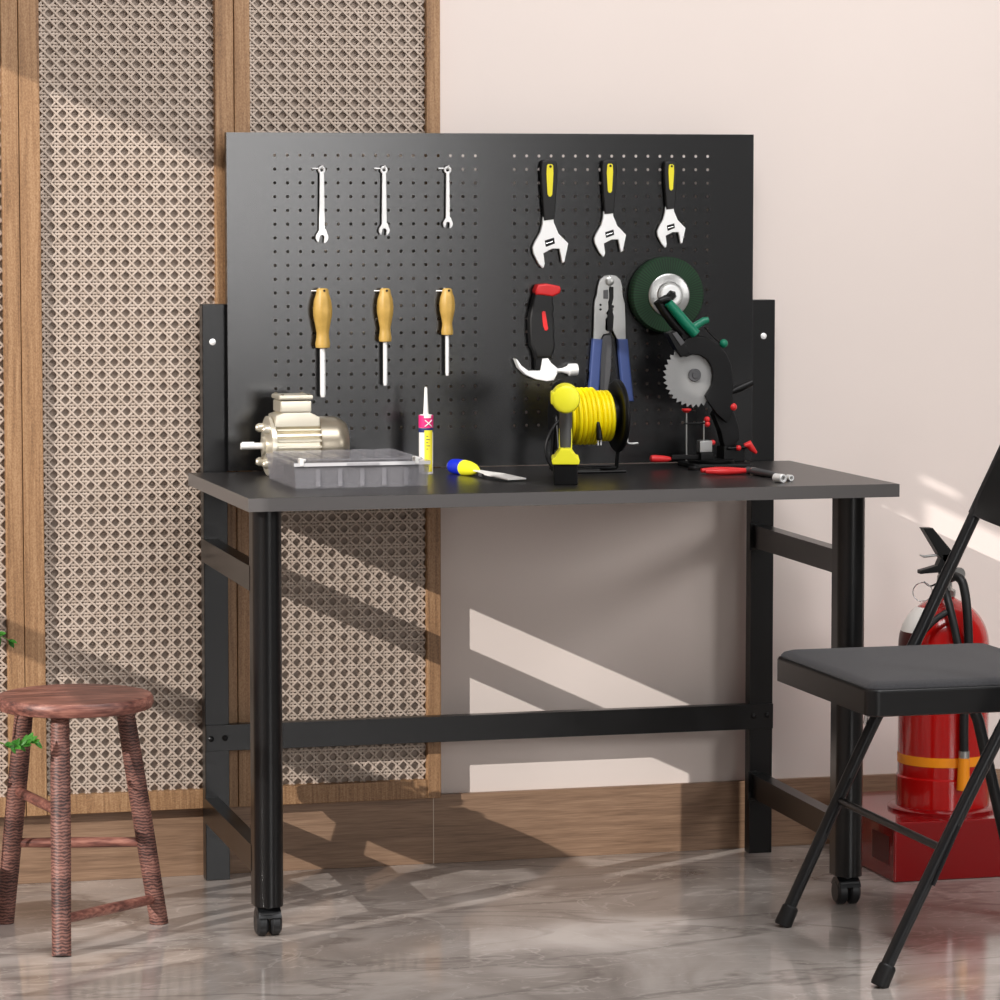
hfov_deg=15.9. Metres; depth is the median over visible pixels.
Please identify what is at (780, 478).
socket
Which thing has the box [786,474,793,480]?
socket
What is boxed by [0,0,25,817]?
panel
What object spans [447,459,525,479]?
knife
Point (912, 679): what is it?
folding chair
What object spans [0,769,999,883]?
baseboard
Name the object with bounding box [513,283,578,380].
hammer
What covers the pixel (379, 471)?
case
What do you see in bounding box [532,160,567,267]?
wrench
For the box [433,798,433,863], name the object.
trim
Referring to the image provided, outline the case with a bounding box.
[284,456,430,487]
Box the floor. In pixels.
[0,844,999,999]
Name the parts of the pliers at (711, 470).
handle, handle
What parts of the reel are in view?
stand frame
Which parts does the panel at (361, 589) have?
rail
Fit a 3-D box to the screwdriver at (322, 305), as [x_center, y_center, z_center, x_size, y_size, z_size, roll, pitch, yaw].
[-0.335,-0.297,6.786,0.035,0.206,0.035,-1,5,-15]
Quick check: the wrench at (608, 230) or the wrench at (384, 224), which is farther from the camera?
the wrench at (608, 230)
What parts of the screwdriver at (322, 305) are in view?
handle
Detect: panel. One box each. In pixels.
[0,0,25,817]
[17,0,237,815]
[233,0,440,806]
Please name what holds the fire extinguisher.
on the stand
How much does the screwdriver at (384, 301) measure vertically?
0.185 m
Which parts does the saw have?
lock lever, handle, bracket plate, handle, clamp knob, clamp rod, blade, clamp arm, clamp rod, lift rod, lock knob, swing arm, knob, wing knob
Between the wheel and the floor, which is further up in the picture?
the wheel
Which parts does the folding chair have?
seat frame, leg, backrest, leg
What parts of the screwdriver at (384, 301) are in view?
handle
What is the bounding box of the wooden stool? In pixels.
[0,684,167,955]
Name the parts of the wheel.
hub plate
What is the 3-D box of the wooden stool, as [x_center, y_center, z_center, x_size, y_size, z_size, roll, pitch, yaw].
[-0.728,0.560,6.334,0.310,0.433,0.348,-1,5,-15]
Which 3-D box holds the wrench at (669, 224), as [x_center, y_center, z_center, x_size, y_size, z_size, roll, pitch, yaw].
[0.332,-0.573,6.954,0.058,0.168,0.014,-1,5,-15]
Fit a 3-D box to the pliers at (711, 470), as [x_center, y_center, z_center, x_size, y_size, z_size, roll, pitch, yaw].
[0.447,-0.050,6.667,0.105,0.014,0.168,-1,5,-15]
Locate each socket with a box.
[772,473,786,482]
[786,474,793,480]
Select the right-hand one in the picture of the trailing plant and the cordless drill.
the cordless drill
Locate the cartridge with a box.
[419,387,432,473]
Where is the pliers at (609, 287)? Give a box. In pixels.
[588,275,633,401]
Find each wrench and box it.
[316,166,327,242]
[378,166,389,234]
[443,166,452,227]
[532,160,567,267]
[593,160,625,256]
[656,161,684,247]
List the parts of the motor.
terminal box lid, box seat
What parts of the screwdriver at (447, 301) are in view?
handle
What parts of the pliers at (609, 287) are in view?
handle, wire gauge plate, handle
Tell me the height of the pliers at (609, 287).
0.246 m
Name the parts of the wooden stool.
leg, leg, seat, leg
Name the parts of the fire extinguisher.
label panel, carry handle, squeeze lever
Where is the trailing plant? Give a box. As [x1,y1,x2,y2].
[0,631,41,752]
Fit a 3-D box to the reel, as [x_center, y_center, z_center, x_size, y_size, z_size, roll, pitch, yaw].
[0.161,-0.141,6.783,0.197,0.175,0.143,-1,5,-15]
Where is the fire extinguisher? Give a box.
[896,527,988,810]
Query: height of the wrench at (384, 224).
0.131 m
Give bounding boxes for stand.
[862,791,999,881]
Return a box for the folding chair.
[775,445,999,988]
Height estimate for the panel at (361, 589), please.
2.116 m
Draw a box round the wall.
[440,0,999,793]
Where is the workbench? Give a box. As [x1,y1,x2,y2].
[188,132,899,935]
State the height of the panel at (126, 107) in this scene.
2.116 m
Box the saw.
[650,295,756,470]
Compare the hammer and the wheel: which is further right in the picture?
the wheel
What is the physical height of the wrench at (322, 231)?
0.145 m
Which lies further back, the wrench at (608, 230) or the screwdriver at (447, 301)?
the wrench at (608, 230)
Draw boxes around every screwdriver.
[313,288,331,396]
[377,288,392,385]
[439,288,454,375]
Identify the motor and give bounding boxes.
[240,392,349,475]
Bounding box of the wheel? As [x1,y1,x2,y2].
[628,257,703,332]
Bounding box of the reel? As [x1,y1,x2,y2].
[544,379,637,473]
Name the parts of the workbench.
post, rail, rail, leg, post, rail, rail, leg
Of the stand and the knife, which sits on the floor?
the stand
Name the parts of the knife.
handle, handle, blade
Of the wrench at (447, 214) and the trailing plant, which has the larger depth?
the wrench at (447, 214)
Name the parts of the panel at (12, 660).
rail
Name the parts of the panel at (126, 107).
rail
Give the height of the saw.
0.333 m
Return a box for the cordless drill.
[550,383,579,484]
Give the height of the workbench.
1.422 m
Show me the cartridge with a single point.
(425, 419)
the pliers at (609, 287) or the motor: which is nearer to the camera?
the motor
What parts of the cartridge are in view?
label panel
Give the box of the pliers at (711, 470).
[700,467,779,477]
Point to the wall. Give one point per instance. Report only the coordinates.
(874, 125)
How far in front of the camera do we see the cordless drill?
6.48 m

